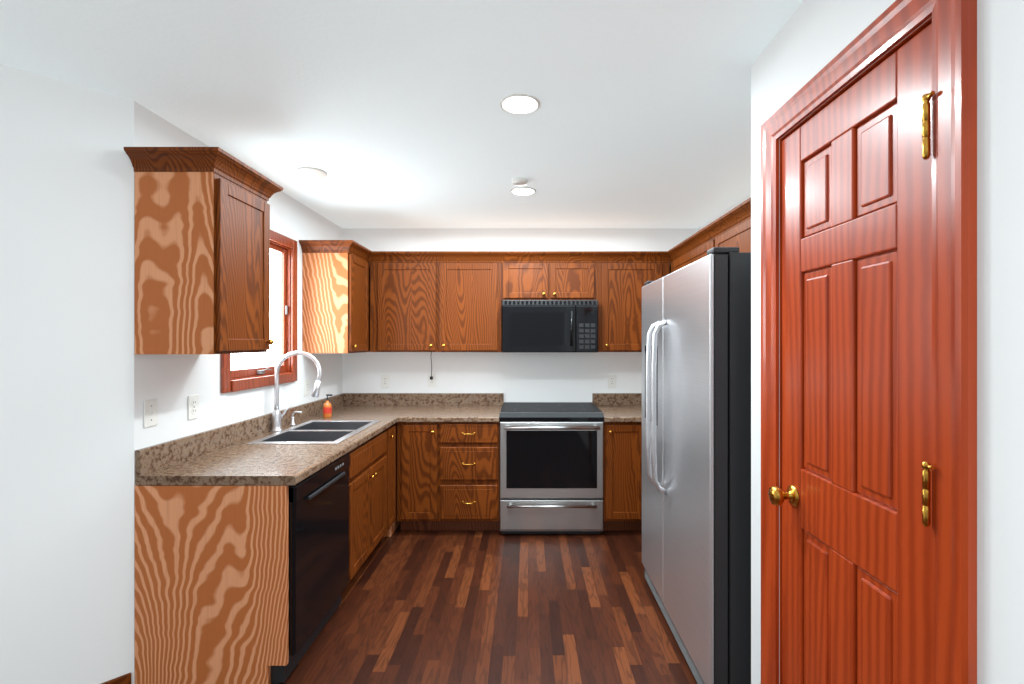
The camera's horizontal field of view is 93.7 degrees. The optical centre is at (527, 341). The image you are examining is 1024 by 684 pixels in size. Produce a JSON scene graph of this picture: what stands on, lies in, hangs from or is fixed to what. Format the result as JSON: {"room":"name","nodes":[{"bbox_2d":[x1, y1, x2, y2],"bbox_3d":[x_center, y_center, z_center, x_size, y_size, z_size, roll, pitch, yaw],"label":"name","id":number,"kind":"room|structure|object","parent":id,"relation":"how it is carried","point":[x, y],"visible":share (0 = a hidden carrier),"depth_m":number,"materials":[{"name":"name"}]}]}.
{"room":"kitchen","nodes":[
{"label":"kitchen","id":0,"kind":"room"},
{"bbox_2d":[0,64,133,683],"bbox_3d":[-3.774,0.220,-0.118,0.150,2.400,6.000,0,0,45],"label":"wall","id":1,"kind":"structure","parent":0,"point":[66,392],"depth_m":1.81,"materials":[{"name":"white paint"}]},
{"bbox_2d":[101,673,130,683],"bbox_3d":[-3.720,1.377,-0.180,0.012,0.085,5.990,0,0,45],"label":"baseboard","id":2,"kind":"structure","parent":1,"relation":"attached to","point":[124,679],"depth_m":1.91,"materials":[{"name":"brown wood"}]},
{"bbox_2d":[134,101,341,683],"bbox_3d":[-1.675,0.220,3.045,0.150,2.400,2.190,0,0,0],"label":"wall","id":3,"kind":"structure","parent":0,"point":[170,383],"depth_m":2.38,"materials":[{"name":"white paint"}]},
{"bbox_2d":[144,399,156,427],"bbox_3d":[-1.591,0.300,2.030,0.015,0.114,0.070,0,0,0],"label":"outlet","id":4,"kind":"object","parent":3,"relation":"attached to","point":[150,412],"visible":1,"depth_m":2.03,"materials":[{"name":"white plastic"}]},
{"bbox_2d":[188,394,198,419],"bbox_3d":[-1.595,0.310,2.290,0.007,0.114,0.070,0,0,0],"label":"electrical outlet","id":5,"kind":"object","parent":3,"relation":"attached to","point":[193,406],"visible":1,"depth_m":2.28,"materials":[{"name":"white plastic"}]},
{"bbox_2d":[124,147,283,353],"bbox_3d":[-1.411,-0.360,2.150,0.375,0.821,0.508,0,0,0],"label":"upper cabinet","id":6,"kind":"object","parent":3,"relation":"attached to","point":[202,250],"visible":0.98,"depth_m":1.95,"materials":[{"name":"brown wood"}]},
{"bbox_2d":[220,230,296,392],"bbox_3d":[-1.649,-0.212,2.893,0.162,0.959,0.799,0,0,0],"label":"window","id":7,"kind":"structure","parent":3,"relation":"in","point":[242,371],"depth_m":3.12,"materials":[{"name":"brown wood"}]},
{"bbox_2d":[304,380,308,395],"bbox_3d":[-1.595,0.330,3.460,0.007,0.114,0.070,0,0,0],"label":"electrical outlet","id":8,"kind":"object","parent":3,"relation":"attached to","point":[306,387],"visible":1,"depth_m":3.45,"materials":[{"name":"white plastic"}]},
{"bbox_2d":[299,240,370,352],"bbox_3d":[-1.410,-0.316,3.545,0.375,0.791,0.397,0,0,0],"label":"upper cabinet","id":9,"kind":"object","parent":3,"relation":"attached to","point":[357,297],"depth_m":3.40,"materials":[{"name":"brown wood"}]},
{"bbox_2d":[0,0,802,227],"bbox_3d":[-1.000,-1.030,0.570,10.000,0.100,7.540,0,0,0],"label":"ceiling","id":10,"kind":"structure","parent":0,"point":[387,113],"depth_m":1.88,"materials":[{"name":"white paint"}]},
{"bbox_2d":[296,167,326,177],"bbox_3d":[-1.245,-0.974,2.767,0.164,0.012,0.164,0,0,0],"label":"recessed light","id":11,"kind":"object","parent":10,"relation":"attached to","point":[310,172],"visible":0.98,"depth_m":2.74,"materials":[{"name":"white plastic"}]},
{"bbox_2d":[500,94,539,114],"bbox_3d":[-0.033,-0.976,1.976,0.168,0.007,0.168,0,0,0],"label":"recessed light","id":12,"kind":"object","parent":10,"relation":"in","point":[520,104],"visible":1,"depth_m":1.97,"materials":[{"name":"white plastic"}]},
{"bbox_2d":[512,177,527,185],"bbox_3d":[-0.050,-0.966,2.900,0.096,0.028,0.096,0,0,0],"label":"smoke detector","id":13,"kind":"object","parent":10,"relation":"attached to","point":[519,181],"visible":0.98,"depth_m":2.87,"materials":[{"name":"white plastic"}]},
{"bbox_2d":[510,187,535,195],"bbox_3d":[-0.032,-0.976,3.115,0.168,0.007,0.168,0,0,0],"label":"recessed light","id":14,"kind":"object","parent":10,"relation":"in","point":[522,191],"visible":1,"depth_m":3.11,"materials":[{"name":"white plastic"}]},
{"bbox_2d":[280,523,696,683],"bbox_3d":[-1.000,1.470,0.570,10.000,0.100,7.540,0,0,0],"label":"floor","id":15,"kind":"structure","parent":0,"point":[456,607],"depth_m":2.47,"materials":[{"name":"brown wood"}]},
{"bbox_2d":[271,453,349,683],"bbox_3d":[-1.245,1.004,2.274,0.610,0.825,0.604,0,0,0],"label":"dishwasher","id":16,"kind":"object","parent":15,"relation":"on","point":[318,541],"visible":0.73,"depth_m":2.17,"materials":[{"name":"black metal"}]},
{"bbox_2d":[348,423,398,554],"bbox_3d":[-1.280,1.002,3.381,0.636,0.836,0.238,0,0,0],"label":"base cabinet","id":17,"kind":"object","parent":15,"relation":"on","point":[373,464],"depth_m":2.97,"materials":[{"name":"brown wood"}]},
{"bbox_2d":[135,393,406,484],"bbox_3d":[-1.268,0.512,3.045,0.660,0.142,2.186,0,0,0],"label":"countertop","id":18,"kind":"structure","parent":17,"relation":"on","point":[226,455],"depth_m":2.35,"materials":[{"name":"brown stone"}]},
{"bbox_2d":[270,351,321,431],"bbox_3d":[-1.423,0.299,3.033,0.303,0.491,0.254,0,0,0],"label":"gooseneck faucet","id":19,"kind":"object","parent":18,"relation":"on","point":[277,416],"visible":1,"depth_m":2.94,"materials":[{"name":"silver metal"}]},
{"bbox_2d":[247,420,380,443],"bbox_3d":[-1.260,0.638,2.940,0.484,0.194,0.756,0,0,0],"label":"double-bowl sink","id":20,"kind":"object","parent":18,"relation":"in","point":[323,432],"visible":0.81,"depth_m":2.92,"materials":[{"name":"grey metal"}]},
{"bbox_2d":[323,394,331,417],"bbox_3d":[-1.447,0.461,3.470,0.065,0.166,0.058,0,0,0],"label":"soap bottle","id":21,"kind":"object","parent":18,"relation":"on","point":[327,409],"visible":1,"depth_m":3.45,"materials":[{"name":"orange plastic"}]},
{"bbox_2d":[328,393,398,400],"bbox_3d":[-1.268,0.512,3.810,0.420,0.142,0.656,0,0,0],"label":"backsplash","id":22,"kind":"structure","parent":17,"relation":"on","point":[343,396],"depth_m":4.12,"materials":[{"name":"brown stone"}]},
{"bbox_2d":[399,393,503,421],"bbox_3d":[-0.574,0.512,3.811,0.728,0.142,0.653,0,0,0],"label":"countertop","id":23,"kind":"structure","parent":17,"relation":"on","point":[416,407],"depth_m":3.99,"materials":[{"name":"brown stone"}]},
{"bbox_2d":[397,421,499,530],"bbox_3d":[-0.585,1.002,3.805,0.748,0.835,0.665,0,0,0],"label":"base cabinet","id":24,"kind":"object","parent":15,"relation":"on","point":[448,476],"visible":1,"depth_m":3.50,"materials":[{"name":"brown wood"}]},
{"bbox_2d":[499,402,603,533],"bbox_3d":[0.172,0.969,3.775,0.761,0.903,0.706,0,0,0],"label":"range","id":25,"kind":"object","parent":15,"relation":"on","point":[551,467],"visible":1,"depth_m":3.48,"materials":[{"name":"silver metal"}]},
{"bbox_2d":[603,421,641,530],"bbox_3d":[1.012,1.002,3.805,0.913,0.835,0.665,0,0,0],"label":"base cabinet","id":26,"kind":"object","parent":15,"relation":"on","point":[622,476],"visible":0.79,"depth_m":3.51,"materials":[{"name":"brown wood"}]},
{"bbox_2d":[592,393,641,421],"bbox_3d":[1.011,0.512,3.812,0.914,0.142,0.653,0,0,0],"label":"countertop","id":27,"kind":"structure","parent":26,"relation":"on","point":[619,407],"depth_m":4.12,"materials":[{"name":"brown stone"}]},
{"bbox_2d":[642,247,750,683],"bbox_3d":[1.019,0.525,2.335,0.822,1.765,1.090,0,0,0],"label":"refrigerator","id":28,"kind":"object","parent":15,"relation":"on","point":[696,438],"visible":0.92,"depth_m":1.88,"materials":[{"name":"silver metal"}]},
{"bbox_2d":[342,228,697,401],"bbox_3d":[-0.065,0.220,4.215,3.470,2.400,0.150,0,0,0],"label":"wall","id":29,"kind":"structure","parent":0,"point":[547,376],"depth_m":4.14,"materials":[{"name":"white paint"}]},
{"bbox_2d":[381,375,388,387],"bbox_3d":[-1.230,0.340,4.135,0.070,0.114,0.007,0,0,0],"label":"electrical outlet","id":30,"kind":"object","parent":29,"relation":"attached to","point":[384,381],"visible":1,"depth_m":4.13,"materials":[{"name":"white plastic"}]},
{"bbox_2d":[428,374,435,386],"bbox_3d":[-0.828,0.330,4.135,0.070,0.114,0.007,0,0,0],"label":"electrical outlet","id":31,"kind":"object","parent":29,"relation":"attached to","point":[431,383],"visible":0.88,"depth_m":4.13,"materials":[{"name":"white plastic"}]},
{"bbox_2d":[430,352,432,379],"bbox_3d":[-0.524,0.200,4.084,0.632,0.244,0.094,0,0,0],"label":"power cord","id":32,"kind":"object","parent":31,"relation":"attached to","point":[431,377],"visible":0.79,"depth_m":4.11,"materials":[{"name":"black plastic"}]},
{"bbox_2d":[371,251,666,351],"bbox_3d":[-0.065,-0.316,3.941,3.066,0.791,0.395,0,0,0],"label":"upper cabinet","id":33,"kind":"object","parent":29,"relation":"attached to","point":[422,301],"depth_m":3.80,"materials":[{"name":"brown wood"}]},
{"bbox_2d":[502,300,597,351],"bbox_3d":[0.172,-0.123,3.913,0.750,0.410,0.446,0,0,0],"label":"over-the-range microwave","id":34,"kind":"object","parent":33,"relation":"attached to","point":[549,325],"visible":1,"depth_m":3.73,"materials":[{"name":"black metal"}]},
{"bbox_2d":[608,375,615,387],"bbox_3d":[0.725,0.340,4.135,0.070,0.114,0.007,0,0,0],"label":"electrical outlet","id":35,"kind":"object","parent":29,"relation":"attached to","point":[611,381],"visible":1,"depth_m":4.13,"materials":[{"name":"white plastic"}]},
{"bbox_2d":[698,194,750,230],"bbox_3d":[1.545,0.220,2.920,0.150,2.400,2.440,0,0,0],"label":"wall","id":36,"kind":"structure","parent":0,"point":[727,210],"depth_m":3.56,"materials":[{"name":"white paint"}]},
{"bbox_2d":[667,197,750,274],"bbox_3d":[1.280,-0.316,2.724,0.375,0.791,2.040,0,0,0],"label":"upper cabinet","id":37,"kind":"object","parent":36,"relation":"attached to","point":[733,228],"depth_m":2.84,"materials":[{"name":"brown wood"}]},
{"bbox_2d":[751,0,1023,683],"bbox_3d":[0.860,0.220,-0.750,0.140,2.400,4.900,0,0,0],"label":"wall","id":38,"kind":"structure","parent":0,"point":[810,40],"depth_m":0.80,"materials":[{"name":"white paint"}]},
{"bbox_2d":[761,0,976,683],"bbox_3d":[0.839,0.350,1.218,0.142,2.139,0.747,0,0,0],"label":"door frame","id":39,"kind":"structure","parent":38,"relation":"attached to","point":[954,340],"depth_m":0.90,"materials":[{"name":"brown wood"}]},
{"bbox_2d":[768,23,934,683],"bbox_3d":[0.777,0.391,1.206,0.105,2.042,0.598,0,0,0],"label":"door","id":40,"kind":"structure","parent":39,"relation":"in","point":[853,497],"depth_m":1.15,"materials":[{"name":"brown wood"}]}
]}

